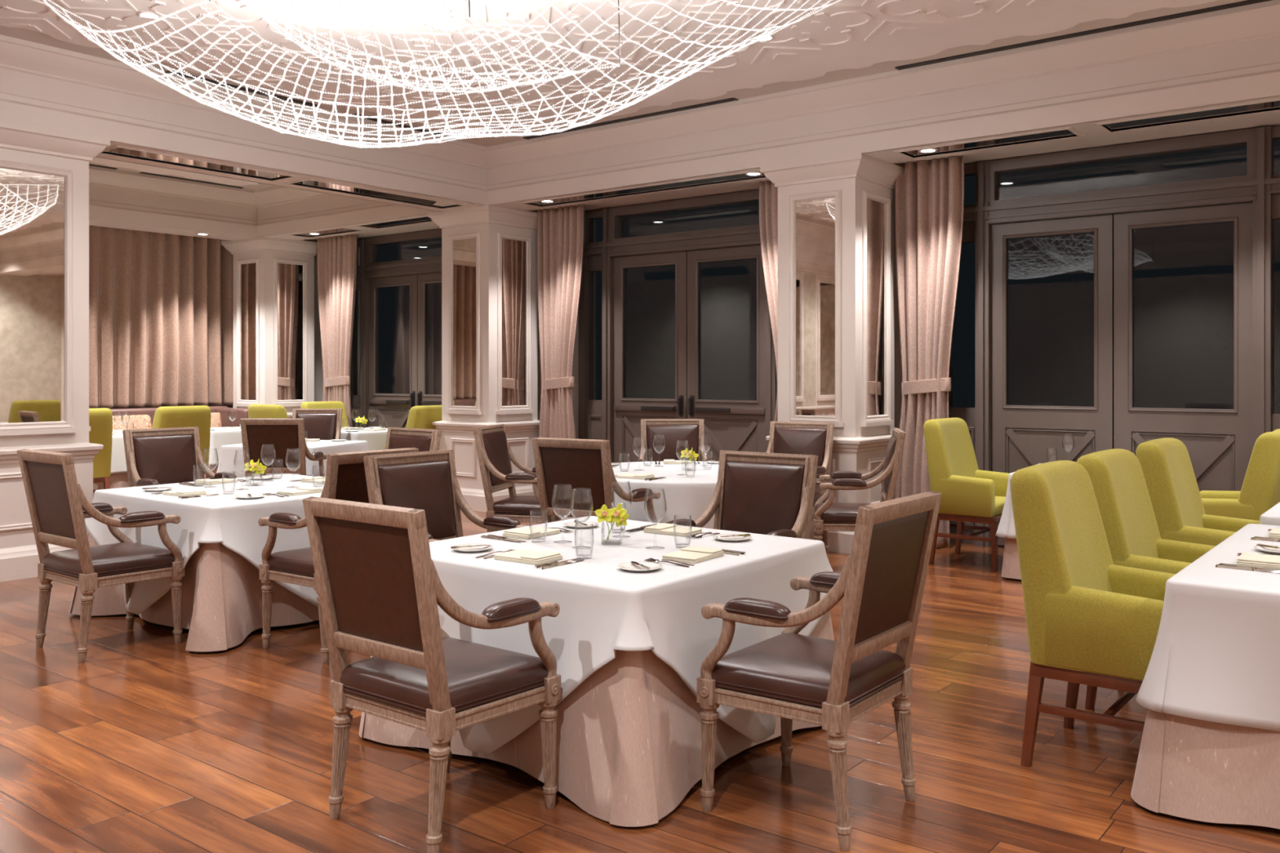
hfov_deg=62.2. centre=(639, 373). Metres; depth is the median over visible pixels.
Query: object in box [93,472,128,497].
table skirt
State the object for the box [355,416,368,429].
vase
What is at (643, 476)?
folded napkin
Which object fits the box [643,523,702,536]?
folded napkin
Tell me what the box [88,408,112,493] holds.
armchair
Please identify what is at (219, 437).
tablecloth
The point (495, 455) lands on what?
leather armchair
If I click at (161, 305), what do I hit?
curtain
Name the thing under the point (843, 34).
ceiling
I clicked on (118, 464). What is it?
tablecloth
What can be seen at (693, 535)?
fork
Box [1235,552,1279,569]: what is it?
folded napkin
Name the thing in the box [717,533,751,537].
butter knife
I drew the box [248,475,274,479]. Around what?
plate
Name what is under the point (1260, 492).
armchair
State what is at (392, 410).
door
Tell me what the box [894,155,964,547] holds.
curtain
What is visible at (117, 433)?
folded napkin
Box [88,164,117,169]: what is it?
ceiling vent
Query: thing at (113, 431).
folded napkin
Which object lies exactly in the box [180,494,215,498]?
table knife
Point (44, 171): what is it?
wall pier
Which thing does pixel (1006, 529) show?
tablecloth
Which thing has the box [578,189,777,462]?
door
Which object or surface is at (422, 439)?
leather armchair
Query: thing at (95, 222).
trim
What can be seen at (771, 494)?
leather armchair
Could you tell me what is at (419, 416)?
armchair
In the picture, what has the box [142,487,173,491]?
plate
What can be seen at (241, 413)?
banquette
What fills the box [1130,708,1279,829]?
table skirt
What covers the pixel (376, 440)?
tablecloth
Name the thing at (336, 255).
curtain
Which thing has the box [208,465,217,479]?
table skirt
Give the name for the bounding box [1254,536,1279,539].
table knife
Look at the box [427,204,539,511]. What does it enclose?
pillar
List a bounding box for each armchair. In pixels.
[17,448,185,663]
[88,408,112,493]
[122,426,236,487]
[151,405,210,479]
[240,418,327,477]
[248,404,288,418]
[257,447,418,662]
[292,408,342,439]
[300,400,348,427]
[302,496,560,852]
[363,449,528,542]
[384,404,441,450]
[384,426,441,452]
[472,424,561,533]
[531,437,660,523]
[636,418,711,462]
[666,450,817,539]
[697,490,941,851]
[765,421,834,555]
[813,427,906,541]
[923,417,1008,571]
[1009,460,1175,766]
[1076,448,1215,709]
[1135,437,1259,546]
[1200,428,1279,520]
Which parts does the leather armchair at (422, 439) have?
backrest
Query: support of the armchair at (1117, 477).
on the floor
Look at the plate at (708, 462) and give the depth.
8.21 m
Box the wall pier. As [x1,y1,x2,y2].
[0,120,110,582]
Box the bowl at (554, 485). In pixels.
[551,484,573,517]
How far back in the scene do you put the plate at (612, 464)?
8.02 m
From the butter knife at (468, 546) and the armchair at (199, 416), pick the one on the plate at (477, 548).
the butter knife at (468, 546)
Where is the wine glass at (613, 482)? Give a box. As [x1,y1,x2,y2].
[610,481,631,536]
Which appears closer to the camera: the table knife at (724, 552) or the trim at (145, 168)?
the table knife at (724, 552)
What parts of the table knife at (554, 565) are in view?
handle, blade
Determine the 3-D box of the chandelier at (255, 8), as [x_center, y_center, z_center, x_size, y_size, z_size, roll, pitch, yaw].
[-1.345,-1.752,5.981,3.894,1.055,3.553,0,0,38]
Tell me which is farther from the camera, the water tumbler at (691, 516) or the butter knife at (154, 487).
the butter knife at (154, 487)
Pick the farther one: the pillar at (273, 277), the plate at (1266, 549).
the pillar at (273, 277)
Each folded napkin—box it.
[112,430,122,432]
[112,431,123,435]
[161,489,206,496]
[194,478,237,484]
[222,426,240,430]
[276,486,322,495]
[300,475,325,484]
[305,438,319,441]
[341,426,364,430]
[364,427,386,431]
[493,549,562,564]
[502,526,559,539]
[616,473,654,479]
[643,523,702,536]
[662,459,692,464]
[662,546,724,563]
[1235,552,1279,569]
[1268,528,1279,538]
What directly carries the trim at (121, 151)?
attached to the wall pier
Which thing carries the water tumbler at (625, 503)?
on the tablecloth at (606, 608)
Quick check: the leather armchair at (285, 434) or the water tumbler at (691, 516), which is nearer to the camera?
the water tumbler at (691, 516)
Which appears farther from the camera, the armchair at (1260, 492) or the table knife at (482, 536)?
the armchair at (1260, 492)
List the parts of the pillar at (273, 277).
mirror frame, mirror panel, mirror frame, mirror panel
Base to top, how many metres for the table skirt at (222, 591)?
0.714 m
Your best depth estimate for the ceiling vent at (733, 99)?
9.43 m
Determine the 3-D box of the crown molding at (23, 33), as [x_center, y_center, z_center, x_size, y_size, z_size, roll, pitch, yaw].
[-1.864,-2.340,4.933,18.200,0.100,12.700,0,0,38]
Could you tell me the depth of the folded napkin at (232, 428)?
12.51 m
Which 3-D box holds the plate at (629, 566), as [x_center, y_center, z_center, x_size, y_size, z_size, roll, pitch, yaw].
[0.000,0.690,3.763,0.163,0.014,0.163,0,0,38]
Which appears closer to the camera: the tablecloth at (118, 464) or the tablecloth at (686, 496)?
the tablecloth at (686, 496)
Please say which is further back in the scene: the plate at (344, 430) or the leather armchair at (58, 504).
the plate at (344, 430)
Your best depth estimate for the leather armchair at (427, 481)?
5.23 m
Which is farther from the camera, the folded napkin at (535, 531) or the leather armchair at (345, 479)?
the leather armchair at (345, 479)
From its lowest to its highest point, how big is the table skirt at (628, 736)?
0.714 m
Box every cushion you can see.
[112,414,151,430]
[210,412,222,427]
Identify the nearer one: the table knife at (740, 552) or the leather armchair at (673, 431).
the table knife at (740, 552)
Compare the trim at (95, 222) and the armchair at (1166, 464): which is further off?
the trim at (95, 222)
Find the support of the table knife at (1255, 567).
on the tablecloth at (1215, 656)
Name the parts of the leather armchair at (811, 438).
armrest, backrest, frame, seat, armrest, leg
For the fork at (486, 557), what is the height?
0.011 m
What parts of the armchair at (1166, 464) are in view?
backrest, armrest, armrest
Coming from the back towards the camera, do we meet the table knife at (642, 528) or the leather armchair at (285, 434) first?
the leather armchair at (285, 434)
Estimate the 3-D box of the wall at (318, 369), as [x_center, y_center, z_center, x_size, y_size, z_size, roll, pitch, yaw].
[1.841,-0.470,9.779,17.900,3.800,0.200,0,0,38]
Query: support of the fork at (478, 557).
on the tablecloth at (606, 608)
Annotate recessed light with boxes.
[137,11,161,19]
[308,232,320,235]
[382,79,400,84]
[540,200,554,202]
[745,171,761,175]
[756,33,774,41]
[918,147,937,152]
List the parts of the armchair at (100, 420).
rail, leg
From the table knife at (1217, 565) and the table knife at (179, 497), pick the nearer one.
the table knife at (1217, 565)
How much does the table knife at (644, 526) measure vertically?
0.010 m
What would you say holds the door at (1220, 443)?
in the wall at (318, 369)
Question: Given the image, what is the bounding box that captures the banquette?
[110,405,248,426]
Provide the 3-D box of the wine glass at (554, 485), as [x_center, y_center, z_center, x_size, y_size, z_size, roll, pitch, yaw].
[-0.318,0.578,4.364,0.091,0.236,0.091,0,0,38]
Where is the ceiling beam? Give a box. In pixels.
[0,0,1279,204]
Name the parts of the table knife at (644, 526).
blade, handle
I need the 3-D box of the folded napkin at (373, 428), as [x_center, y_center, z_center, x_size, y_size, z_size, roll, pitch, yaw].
[-3.028,0.644,12.128,0.148,0.026,0.216,0,0,34]
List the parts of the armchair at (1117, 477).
leg, backrest, armrest, armrest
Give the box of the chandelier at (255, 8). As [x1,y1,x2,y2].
[43,0,840,148]
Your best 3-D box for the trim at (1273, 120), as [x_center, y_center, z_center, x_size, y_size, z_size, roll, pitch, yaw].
[1.592,-1.815,9.460,17.500,0.110,0.610,0,0,38]
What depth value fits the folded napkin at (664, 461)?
8.12 m
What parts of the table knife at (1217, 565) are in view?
handle, blade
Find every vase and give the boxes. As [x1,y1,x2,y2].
[244,459,266,486]
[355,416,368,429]
[595,502,629,545]
[680,448,698,471]
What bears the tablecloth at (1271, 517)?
on the table skirt
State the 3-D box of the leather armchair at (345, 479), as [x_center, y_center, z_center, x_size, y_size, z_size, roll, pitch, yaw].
[-1.573,0.911,5.556,0.614,1.037,0.629,0,0,38]
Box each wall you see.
[108,404,233,408]
[314,190,902,439]
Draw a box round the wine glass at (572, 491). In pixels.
[570,490,592,547]
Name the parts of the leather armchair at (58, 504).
leg, panel, frame, leg, armrest, seat, seat frame, armrest, leg, leg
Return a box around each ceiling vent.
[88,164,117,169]
[138,172,243,188]
[164,70,317,106]
[351,113,447,137]
[523,97,738,139]
[894,0,1271,70]
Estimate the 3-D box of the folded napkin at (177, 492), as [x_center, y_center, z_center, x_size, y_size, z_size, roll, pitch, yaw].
[-2.613,0.684,6.080,0.216,0.026,0.148,0,0,34]
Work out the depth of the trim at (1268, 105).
8.13 m
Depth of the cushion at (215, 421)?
13.48 m
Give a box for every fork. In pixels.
[262,493,284,497]
[475,549,515,558]
[483,551,505,559]
[545,527,574,531]
[644,559,689,567]
[647,557,694,565]
[686,532,711,537]
[690,533,719,538]
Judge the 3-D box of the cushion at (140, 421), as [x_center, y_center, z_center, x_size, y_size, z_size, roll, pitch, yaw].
[-6.097,0.710,12.620,0.180,0.417,0.560,0,0,38]
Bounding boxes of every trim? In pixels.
[88,156,258,185]
[88,217,254,240]
[95,140,484,211]
[220,94,1279,244]
[302,113,1279,242]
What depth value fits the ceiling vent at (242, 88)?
8.53 m
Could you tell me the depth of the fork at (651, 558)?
3.90 m
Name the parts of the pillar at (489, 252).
dado moulding, mirror frame, mirror panel, mirror panel, mirror frame, dado moulding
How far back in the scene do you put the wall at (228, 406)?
13.60 m
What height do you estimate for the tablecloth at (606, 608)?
0.628 m
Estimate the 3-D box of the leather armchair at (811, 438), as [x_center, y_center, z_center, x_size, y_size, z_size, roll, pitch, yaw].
[1.148,0.911,8.276,0.629,1.037,0.614,0,0,32]
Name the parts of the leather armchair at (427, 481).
armrest, frame, backrest, armrest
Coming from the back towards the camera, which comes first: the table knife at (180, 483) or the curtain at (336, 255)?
the curtain at (336, 255)
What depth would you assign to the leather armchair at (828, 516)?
7.17 m
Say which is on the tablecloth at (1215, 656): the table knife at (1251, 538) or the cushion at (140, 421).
the table knife at (1251, 538)
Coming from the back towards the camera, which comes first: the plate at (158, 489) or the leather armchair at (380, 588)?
the plate at (158, 489)
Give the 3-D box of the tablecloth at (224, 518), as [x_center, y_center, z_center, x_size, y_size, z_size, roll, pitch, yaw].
[-2.339,1.011,6.433,1.509,0.628,1.511,0,0,38]
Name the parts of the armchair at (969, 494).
leg, backrest, leg, armrest, rail, armrest, leg, seat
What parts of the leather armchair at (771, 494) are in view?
armrest, backrest, frame, armrest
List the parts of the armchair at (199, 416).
leg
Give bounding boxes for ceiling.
[0,0,1217,138]
[88,156,439,236]
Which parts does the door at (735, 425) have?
cross panel, pull handle, pull handle, cross panel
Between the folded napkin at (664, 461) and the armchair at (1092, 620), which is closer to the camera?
the armchair at (1092, 620)
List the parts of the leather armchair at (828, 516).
leg, seat frame, seat, armrest, armrest, backrest, frame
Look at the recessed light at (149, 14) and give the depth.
6.67 m
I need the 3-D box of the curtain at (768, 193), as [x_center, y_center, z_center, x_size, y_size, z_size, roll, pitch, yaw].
[1.378,-0.168,9.513,0.666,3.175,0.147,0,0,36]
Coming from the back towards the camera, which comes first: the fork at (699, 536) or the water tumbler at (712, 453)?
the water tumbler at (712, 453)
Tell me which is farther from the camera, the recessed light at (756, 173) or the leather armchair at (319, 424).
the leather armchair at (319, 424)
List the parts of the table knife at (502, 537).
handle, blade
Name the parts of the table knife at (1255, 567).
handle, blade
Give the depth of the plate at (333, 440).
10.67 m
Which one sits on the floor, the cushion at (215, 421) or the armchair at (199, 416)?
the armchair at (199, 416)
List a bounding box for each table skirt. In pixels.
[69,532,319,652]
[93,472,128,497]
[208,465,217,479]
[359,610,834,826]
[1001,537,1021,579]
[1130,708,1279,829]
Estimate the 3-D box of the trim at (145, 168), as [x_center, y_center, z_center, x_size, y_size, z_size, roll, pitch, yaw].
[-4.963,-2.280,10.396,2.820,0.040,4.140,0,0,38]
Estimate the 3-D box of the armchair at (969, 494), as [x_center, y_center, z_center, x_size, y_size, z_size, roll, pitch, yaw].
[2.520,0.890,8.048,0.571,1.079,0.614,0,0,38]
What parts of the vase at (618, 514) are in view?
stem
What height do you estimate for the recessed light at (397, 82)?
0.010 m
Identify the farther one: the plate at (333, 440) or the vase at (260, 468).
the plate at (333, 440)
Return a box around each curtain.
[88,225,233,408]
[317,234,356,427]
[537,204,584,438]
[759,180,777,421]
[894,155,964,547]
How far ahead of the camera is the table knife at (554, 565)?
3.82 m
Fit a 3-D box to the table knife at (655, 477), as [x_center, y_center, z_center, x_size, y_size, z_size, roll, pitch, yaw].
[0.113,0.692,6.963,0.018,0.010,0.233,0,0,31]
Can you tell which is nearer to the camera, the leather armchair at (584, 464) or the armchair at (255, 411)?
the leather armchair at (584, 464)
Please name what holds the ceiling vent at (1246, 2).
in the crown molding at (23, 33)
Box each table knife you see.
[177,493,217,498]
[178,482,199,486]
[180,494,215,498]
[480,535,521,542]
[487,534,525,541]
[534,558,580,568]
[539,559,584,569]
[624,524,657,531]
[627,528,644,532]
[647,477,663,480]
[721,549,746,555]
[723,551,740,555]
[1215,564,1279,573]
[1219,563,1279,571]
[1250,537,1279,542]
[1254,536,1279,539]
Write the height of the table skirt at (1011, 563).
0.714 m
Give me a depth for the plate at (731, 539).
4.44 m
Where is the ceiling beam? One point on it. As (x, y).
(1229, 55)
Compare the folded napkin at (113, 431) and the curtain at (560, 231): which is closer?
the curtain at (560, 231)
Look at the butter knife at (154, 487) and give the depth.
6.27 m
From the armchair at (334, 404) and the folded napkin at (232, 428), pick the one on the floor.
the armchair at (334, 404)
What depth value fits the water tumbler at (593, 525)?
3.98 m
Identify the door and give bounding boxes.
[350,228,441,428]
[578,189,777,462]
[948,125,1279,546]
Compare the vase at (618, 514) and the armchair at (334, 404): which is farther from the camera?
the armchair at (334, 404)
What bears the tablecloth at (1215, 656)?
on the table skirt at (1188, 768)
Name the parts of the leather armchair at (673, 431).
armrest, backrest, armrest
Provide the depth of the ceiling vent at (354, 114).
9.74 m
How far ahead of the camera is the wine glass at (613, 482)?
4.50 m
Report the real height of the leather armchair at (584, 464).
1.037 m
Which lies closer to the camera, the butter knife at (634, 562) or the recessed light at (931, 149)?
the butter knife at (634, 562)
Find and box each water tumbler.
[529,511,546,542]
[574,524,593,559]
[610,502,626,533]
[673,515,691,547]
[702,453,712,469]
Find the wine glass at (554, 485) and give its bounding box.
[551,484,573,542]
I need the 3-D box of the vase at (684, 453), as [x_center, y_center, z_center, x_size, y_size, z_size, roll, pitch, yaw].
[0.347,0.613,7.585,0.086,0.167,0.136,0,0,-41]
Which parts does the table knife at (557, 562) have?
handle, blade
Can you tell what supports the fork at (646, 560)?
on the tablecloth at (606, 608)
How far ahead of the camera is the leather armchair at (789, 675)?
3.35 m
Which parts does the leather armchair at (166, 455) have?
armrest, backrest, armrest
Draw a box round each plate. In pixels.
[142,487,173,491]
[234,493,265,499]
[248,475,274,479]
[330,439,346,441]
[344,430,359,431]
[452,543,493,552]
[564,521,599,528]
[611,462,620,466]
[617,561,662,572]
[705,461,719,463]
[712,533,751,542]
[1253,545,1279,554]
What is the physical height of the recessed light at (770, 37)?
0.010 m
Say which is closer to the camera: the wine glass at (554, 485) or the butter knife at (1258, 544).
the butter knife at (1258, 544)
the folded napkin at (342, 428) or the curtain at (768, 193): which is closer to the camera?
the curtain at (768, 193)
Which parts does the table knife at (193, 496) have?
handle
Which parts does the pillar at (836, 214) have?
mirror frame, mirror panel, dado moulding, dado moulding, mirror panel, mirror frame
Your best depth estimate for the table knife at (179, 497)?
5.96 m
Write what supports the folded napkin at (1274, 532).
on the tablecloth at (1215, 656)
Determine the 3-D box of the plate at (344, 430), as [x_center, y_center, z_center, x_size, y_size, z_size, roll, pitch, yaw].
[-3.229,0.650,11.885,0.163,0.014,0.163,0,0,38]
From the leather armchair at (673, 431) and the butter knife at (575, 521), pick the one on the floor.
the leather armchair at (673, 431)
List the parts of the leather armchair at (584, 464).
panel, frame, armrest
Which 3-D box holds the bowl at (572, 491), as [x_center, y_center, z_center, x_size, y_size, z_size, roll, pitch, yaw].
[-0.232,0.530,4.222,0.091,0.138,0.091,0,0,38]
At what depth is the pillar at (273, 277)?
13.71 m
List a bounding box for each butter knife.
[142,487,170,488]
[450,544,490,548]
[573,520,587,525]
[631,561,650,569]
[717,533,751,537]
[1256,543,1279,548]
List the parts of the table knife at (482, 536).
handle, blade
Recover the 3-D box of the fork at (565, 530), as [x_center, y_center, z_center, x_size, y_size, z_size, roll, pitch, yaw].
[-0.366,0.691,4.703,0.198,0.011,0.025,0,0,38]
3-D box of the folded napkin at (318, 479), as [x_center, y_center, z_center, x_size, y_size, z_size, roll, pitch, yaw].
[-2.047,0.684,6.792,0.216,0.026,0.148,0,0,34]
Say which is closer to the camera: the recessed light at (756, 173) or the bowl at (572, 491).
the bowl at (572, 491)
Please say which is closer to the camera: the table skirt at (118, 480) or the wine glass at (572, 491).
the wine glass at (572, 491)
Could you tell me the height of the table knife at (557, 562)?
0.010 m
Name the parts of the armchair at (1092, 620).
leg, backrest, leg, rail, armrest, armrest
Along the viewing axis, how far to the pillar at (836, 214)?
8.62 m
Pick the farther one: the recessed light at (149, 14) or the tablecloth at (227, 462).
the tablecloth at (227, 462)
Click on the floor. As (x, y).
(148, 744)
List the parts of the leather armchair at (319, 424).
armrest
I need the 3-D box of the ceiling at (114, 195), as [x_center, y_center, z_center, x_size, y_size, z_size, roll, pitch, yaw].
[-5.265,-2.005,10.048,3.570,0.570,5.920,0,0,38]
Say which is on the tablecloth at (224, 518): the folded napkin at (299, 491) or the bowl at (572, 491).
the folded napkin at (299, 491)
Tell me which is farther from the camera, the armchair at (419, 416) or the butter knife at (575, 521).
the armchair at (419, 416)
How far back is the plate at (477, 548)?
4.18 m
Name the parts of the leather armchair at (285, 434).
panel, armrest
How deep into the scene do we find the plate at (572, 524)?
4.82 m
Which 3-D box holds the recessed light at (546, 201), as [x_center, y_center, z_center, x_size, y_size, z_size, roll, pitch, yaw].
[-0.927,-1.721,10.602,0.144,0.010,0.144,0,0,38]
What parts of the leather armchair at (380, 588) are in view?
leg, panel, frame, leg, seat, seat frame, leg, armrest, leg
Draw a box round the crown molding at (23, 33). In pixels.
[0,0,1245,190]
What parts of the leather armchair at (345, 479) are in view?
leg, seat frame, seat, armrest, leg, panel, frame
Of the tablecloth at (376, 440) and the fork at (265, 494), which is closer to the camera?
the fork at (265, 494)
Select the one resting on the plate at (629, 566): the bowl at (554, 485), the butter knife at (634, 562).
the butter knife at (634, 562)
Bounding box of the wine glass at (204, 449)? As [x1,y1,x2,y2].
[202,448,218,487]
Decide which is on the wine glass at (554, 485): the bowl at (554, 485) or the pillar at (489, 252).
the bowl at (554, 485)
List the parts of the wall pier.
dado moulding, mirror panel, mirror frame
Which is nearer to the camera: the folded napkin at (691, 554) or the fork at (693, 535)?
the folded napkin at (691, 554)
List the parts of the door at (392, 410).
cross panel, pull handle, pull handle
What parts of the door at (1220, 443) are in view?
cross panel, cross panel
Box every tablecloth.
[84,473,324,615]
[110,435,127,474]
[208,426,242,465]
[216,440,368,478]
[340,427,387,450]
[429,515,832,754]
[560,461,719,528]
[995,463,1039,538]
[1135,524,1279,732]
[1259,502,1279,525]
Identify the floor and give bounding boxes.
[0,510,1279,852]
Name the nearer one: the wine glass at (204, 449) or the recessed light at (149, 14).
the wine glass at (204, 449)
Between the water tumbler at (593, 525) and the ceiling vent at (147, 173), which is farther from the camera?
the ceiling vent at (147, 173)
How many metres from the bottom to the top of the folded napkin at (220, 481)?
0.026 m
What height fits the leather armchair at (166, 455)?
1.037 m
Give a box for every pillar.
[221,235,317,418]
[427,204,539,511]
[760,152,903,554]
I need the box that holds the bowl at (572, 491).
[570,490,592,522]
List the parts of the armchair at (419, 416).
backrest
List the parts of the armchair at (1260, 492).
armrest, armrest, backrest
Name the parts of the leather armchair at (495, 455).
frame, backrest, armrest, seat, armrest, seat frame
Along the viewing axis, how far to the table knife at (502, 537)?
4.44 m
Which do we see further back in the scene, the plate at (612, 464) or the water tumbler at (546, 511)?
the plate at (612, 464)
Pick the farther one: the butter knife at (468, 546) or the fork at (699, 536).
the fork at (699, 536)
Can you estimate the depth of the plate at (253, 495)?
5.92 m
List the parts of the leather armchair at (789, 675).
leg, armrest, leg, seat frame, seat, armrest, leg, frame, panel, leg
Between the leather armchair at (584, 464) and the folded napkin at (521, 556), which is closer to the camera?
the folded napkin at (521, 556)
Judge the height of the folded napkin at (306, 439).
0.026 m

